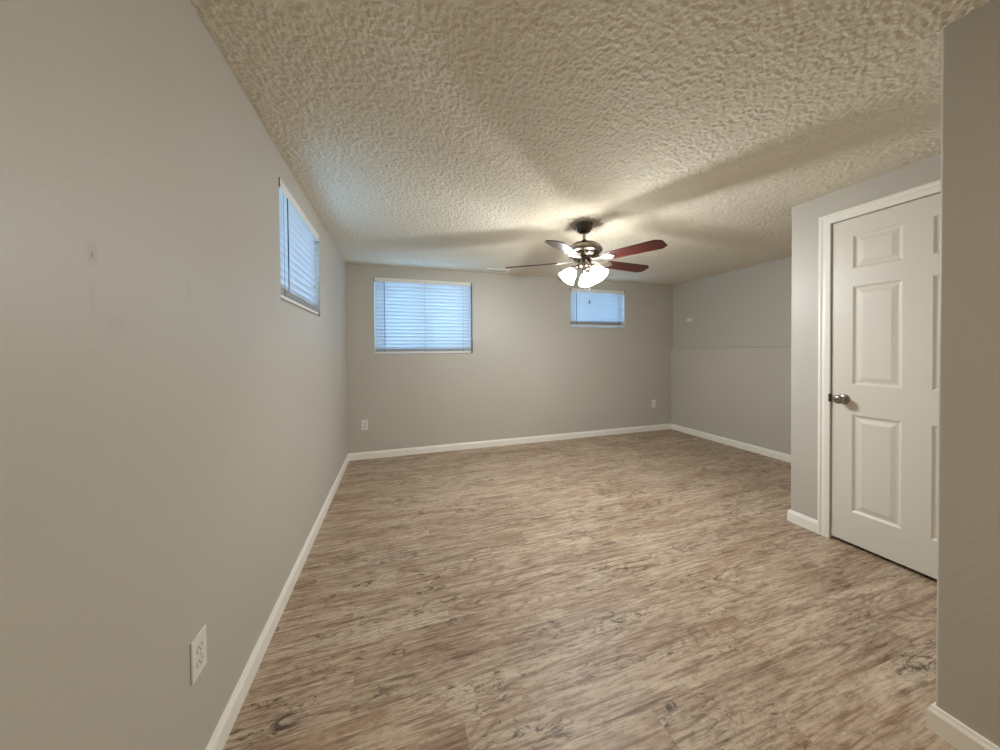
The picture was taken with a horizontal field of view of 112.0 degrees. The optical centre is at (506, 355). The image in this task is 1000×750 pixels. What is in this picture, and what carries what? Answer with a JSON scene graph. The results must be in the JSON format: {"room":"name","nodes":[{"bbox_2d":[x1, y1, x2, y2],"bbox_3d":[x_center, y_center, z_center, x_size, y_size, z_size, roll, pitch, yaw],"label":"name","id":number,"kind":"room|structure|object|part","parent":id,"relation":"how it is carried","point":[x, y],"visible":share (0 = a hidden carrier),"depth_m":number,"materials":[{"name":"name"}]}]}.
{"room":"empty basement room","nodes":[
{"label":"empty basement room","id":0,"kind":"room"},
{"bbox_2d":[0,0,347,749],"bbox_3d":[-1.067,0.088,1.123,0.240,2.296,5.634,-1,1,-18],"label":"wall","id":1,"kind":"structure","parent":0,"point":[174,429],"depth_m":0.76,"materials":[{"name":"paint"}]},
{"bbox_2d":[190,624,206,684],"bbox_3d":[-0.872,0.846,0.956,0.008,0.117,0.072,-1,1,-18],"label":"wall outlet","id":2,"kind":"object","parent":1,"relation":"attached to","point":[198,647],"visible":1,"depth_m":0.95,"materials":[{"name":"white plastic"}]},
{"bbox_2d":[196,639,203,653],"bbox_3d":[-0.870,0.826,0.956,0.002,0.025,0.034,-1,1,-18],"label":"socket","id":3,"kind":"object","parent":2,"relation":"attached to","point":[200,642],"depth_m":0.95,"materials":[{"name":"white plastic"}]},
{"bbox_2d":[197,652,203,667],"bbox_3d":[-0.870,0.865,0.957,0.002,0.025,0.034,-1,1,-18],"label":"socket","id":4,"kind":"object","parent":2,"relation":"attached to","point":[200,657],"depth_m":0.95,"materials":[{"name":"white plastic"}]},
{"bbox_2d":[205,454,348,749],"bbox_3d":[-0.956,1.192,1.234,0.013,0.083,5.514,-1,1,-18],"label":"baseboard","id":5,"kind":"structure","parent":1,"relation":"attached to","point":[222,731],"depth_m":1.38,"materials":[{"name":"white paint"}]},
{"bbox_2d":[279,177,319,314],"bbox_3d":[-1.291,-0.591,2.091,0.072,0.592,0.898,-1,1,-18],"label":"window blind","id":6,"kind":"object","parent":1,"relation":"attached to","point":[298,236],"visible":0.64,"depth_m":2.02,"materials":[{"name":"white plastic"}]},
{"bbox_3d":[-1.189,-0.568,1.752,0.055,0.534,0.002,-1,1,-18],"label":"ladder cord","id":7,"kind":"part","parent":6,"relation":"part of","materials":[{"name":"white fabric"}]},
{"bbox_3d":[-1.296,-0.305,2.092,0.052,0.020,0.879,-1,1,-18],"label":"rail","id":8,"kind":"part","parent":6,"relation":"part of","materials":[{"name":"white plastic"}]},
{"bbox_2d":[281,299,319,317],"bbox_3d":[-1.363,-0.581,2.072,0.200,0.612,0.903,-1,1,-18],"label":"window","id":9,"kind":"structure","parent":1,"relation":"in","point":[281,299],"depth_m":1.99,"materials":[{"name":"white plastic"}]},
{"bbox_2d":[345,264,672,452],"bbox_3d":[0.349,0.029,4.672,5.130,2.296,0.240,-1,1,-18],"label":"wall","id":10,"kind":"structure","parent":0,"point":[528,373],"depth_m":4.45,"materials":[{"name":"paint"}]},
{"bbox_2d":[361,420,367,429],"bbox_3d":[-1.647,0.808,3.900,0.072,0.117,0.008,-1,1,-18],"label":"wall outlet","id":11,"kind":"object","parent":10,"relation":"attached to","point":[364,423],"visible":1,"depth_m":3.90,"materials":[{"name":"white plastic"}]},
{"bbox_2d":[375,286,472,354],"bbox_3d":[-1.023,-0.465,4.199,1.161,0.908,0.200,-1,1,-18],"label":"window","id":12,"kind":"structure","parent":10,"relation":"in","point":[471,286],"depth_m":4.23,"materials":[{"name":"white plastic"}]},
{"bbox_2d":[374,277,471,353],"bbox_3d":[-1.005,-0.471,4.127,1.158,0.891,0.072,-1,1,-18],"label":"window blind","id":13,"kind":"object","parent":12,"relation":"attached to","point":[429,316],"visible":0.99,"depth_m":4.12,"materials":[{"name":"white plastic"}]},
{"bbox_3d":[-1.004,-0.036,4.140,1.139,0.020,0.052,-1,1,-18],"label":"rail","id":14,"kind":"part","parent":13,"relation":"part of","materials":[{"name":"white plastic"}]},
{"bbox_3d":[-1.012,-0.016,4.181,1.161,0.010,0.149,-1,1,-18],"label":"sill","id":15,"kind":"part","parent":12,"relation":"part of","materials":[{"name":"beige paint"}]},
{"bbox_2d":[348,423,670,460],"bbox_3d":[0.378,1.137,4.560,4.608,0.083,0.013,-1,1,-18],"label":"baseboard","id":16,"kind":"structure","parent":10,"relation":"attached to","point":[521,440],"depth_m":4.39,"materials":[{"name":"white paint"}]},
{"bbox_2d":[570,288,624,326],"bbox_3d":[1.307,-0.682,4.877,0.895,0.527,0.072,-1,1,-18],"label":"window blind","id":17,"kind":"object","parent":10,"relation":"attached to","point":[604,309],"visible":0.84,"depth_m":4.88,"materials":[{"name":"white plastic"}]},
{"bbox_3d":[1.306,-0.429,4.888,0.876,0.020,0.052,-1,1,-18],"label":"rail","id":18,"kind":"part","parent":17,"relation":"part of","materials":[{"name":"white plastic"}]},
{"bbox_2d":[571,326,624,328],"bbox_3d":[1.285,-0.669,4.948,0.898,0.558,0.200,-1,1,-18],"label":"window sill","id":19,"kind":"structure","parent":10,"relation":"in","point":[571,326],"depth_m":4.97,"materials":[{"name":"white plastic"}]},
{"bbox_3d":[1.295,-0.395,4.927,0.898,0.010,0.149,-1,1,-18],"label":"sill","id":20,"kind":"part","parent":19,"relation":"part of","materials":[{"name":"beige paint"}]},
{"bbox_2d":[223,429,956,749],"bbox_3d":[1.231,1.236,2.009,5.130,0.060,5.874,-1,1,-18],"label":"floor","id":21,"kind":"structure","parent":0,"point":[647,590],"depth_m":1.57,"materials":[{"name":"laminate"}]},
{"bbox_2d":[189,0,990,284],"bbox_3d":[1.246,-1.066,1.875,4.654,0.067,5.616,-1,1,-18],"label":"ceiling","id":22,"kind":"structure","parent":0,"point":[451,135],"depth_m":1.43,"materials":[{"name":"beige paint"}]},
{"bbox_2d":[483,268,509,272],"bbox_3d":[-0.128,-1.052,4.185,0.300,0.012,0.150,-1,1,-18],"label":"ceiling vent","id":23,"kind":"object","parent":22,"relation":"in","point":[486,269],"visible":1,"depth_m":4.17,"materials":[{"name":"white plastic"}]},
{"bbox_2d":[505,221,666,303],"bbox_3d":[0.648,-0.724,2.710,1.204,0.638,1.234,-1,1,-18],"label":"ceiling fan","id":24,"kind":"object","parent":22,"relation":"hanging from","point":[583,252],"visible":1,"depth_m":2.61,"materials":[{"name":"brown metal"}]},
{"bbox_3d":[0.205,-0.739,2.784,0.435,0.033,0.130,-1,1,13],"label":"blade","id":25,"kind":"part","parent":24,"relation":"part of","materials":[{"name":"brown wood"}]},
{"bbox_3d":[0.395,-0.735,2.326,0.130,0.033,0.435,0,2,31],"label":"blade","id":26,"kind":"part","parent":24,"relation":"part of","materials":[{"name":"brown wood"}]},
{"bbox_3d":[0.480,-0.627,2.671,0.137,0.137,0.143,-1,1,-18],"label":"lamp shade","id":27,"kind":"part","parent":24,"relation":"part of","materials":[{"name":"white glass"}]},
{"bbox_3d":[0.672,-0.631,2.821,0.135,0.137,0.135,-1,1,-18],"label":"lamp shade","id":28,"kind":"part","parent":24,"relation":"part of","materials":[{"name":"white glass"}]},
{"bbox_3d":[0.705,-0.628,2.580,0.140,0.137,0.137,-1,1,-18],"label":"lamp shade","id":29,"kind":"part","parent":24,"relation":"part of","materials":[{"name":"white glass"}]},
{"bbox_3d":[1.006,-0.747,2.848,0.435,0.033,0.130,0,0,-23],"label":"blade","id":30,"kind":"part","parent":24,"relation":"part of","materials":[{"name":"brown wood"}]},
{"bbox_3d":[0.890,-0.739,2.365,0.130,0.033,0.435,-1,2,-41],"label":"blade","id":31,"kind":"part","parent":24,"relation":"part of","materials":[{"name":"brown wood"}]},
{"bbox_2d":[671,257,791,454],"bbox_3d":[3.117,0.015,4.000,0.282,2.296,2.750,-1,1,-18],"label":"wall","id":32,"kind":"structure","parent":0,"point":[731,350],"depth_m":4.27,"materials":[{"name":"paint"}]},
{"bbox_2d":[671,424,790,462],"bbox_3d":[2.955,1.122,4.065,0.013,0.083,2.550,-1,1,-18],"label":"baseboard","id":33,"kind":"structure","parent":32,"relation":"attached to","point":[756,449],"depth_m":4.24,"materials":[{"name":"white paint"}]},
{"bbox_2d":[791,194,829,519],"bbox_3d":[2.724,0.038,2.517,1.384,2.296,0.227,-1,1,-18],"label":"wall","id":34,"kind":"structure","parent":0,"point":[805,216],"depth_m":2.33,"materials":[{"name":"paint"}]},
{"bbox_2d":[787,509,816,532],"bbox_3d":[2.716,1.144,2.562,1.396,0.083,0.186,-1,1,-18],"label":"baseboard","id":35,"kind":"structure","parent":34,"relation":"attached to","point":[804,521],"depth_m":2.34,"materials":[{"name":"white paint"}]},
{"bbox_2d":[830,153,940,213],"bbox_3d":[2.267,-0.974,1.832,0.115,0.245,0.772,-1,1,-18],"label":"wall header","id":36,"kind":"structure","parent":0,"point":[928,170],"depth_m":1.92,"materials":[{"name":"paint"}]},
{"bbox_2d":[817,179,940,537],"bbox_3d":[2.268,0.147,1.845,0.132,2.105,0.880,-1,1,-18],"label":"trim","id":37,"kind":"structure","parent":36,"relation":"attached to","point":[932,188],"depth_m":2.20,"materials":[{"name":"white paint"}]},
{"bbox_2d":[828,193,940,578],"bbox_3d":[2.210,0.168,1.827,0.102,2.017,0.770,-1,1,-18],"label":"door","id":38,"kind":"structure","parent":36,"relation":"in","point":[884,398],"depth_m":1.94,"materials":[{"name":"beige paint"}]},
{"bbox_3d":[2.098,0.277,2.121,0.064,0.066,0.066,-1,1,-18],"label":"knob","id":39,"kind":"part","parent":38,"relation":"part of","materials":[{"name":"silver metal"}]},
{"bbox_2d":[936,0,999,747],"bbox_3d":[2.218,0.072,0.353,1.148,2.296,1.898,-1,1,-18],"label":"wall","id":40,"kind":"structure","parent":0,"point":[968,532],"depth_m":1.02,"materials":[{"name":"paint"}]},
{"bbox_2d":[926,702,999,749],"bbox_3d":[2.164,1.179,0.355,1.046,0.083,1.911,-1,1,-18],"label":"baseboard","id":41,"kind":"structure","parent":40,"relation":"attached to","point":[960,736],"depth_m":1.05,"materials":[{"name":"white paint"}]}
]}

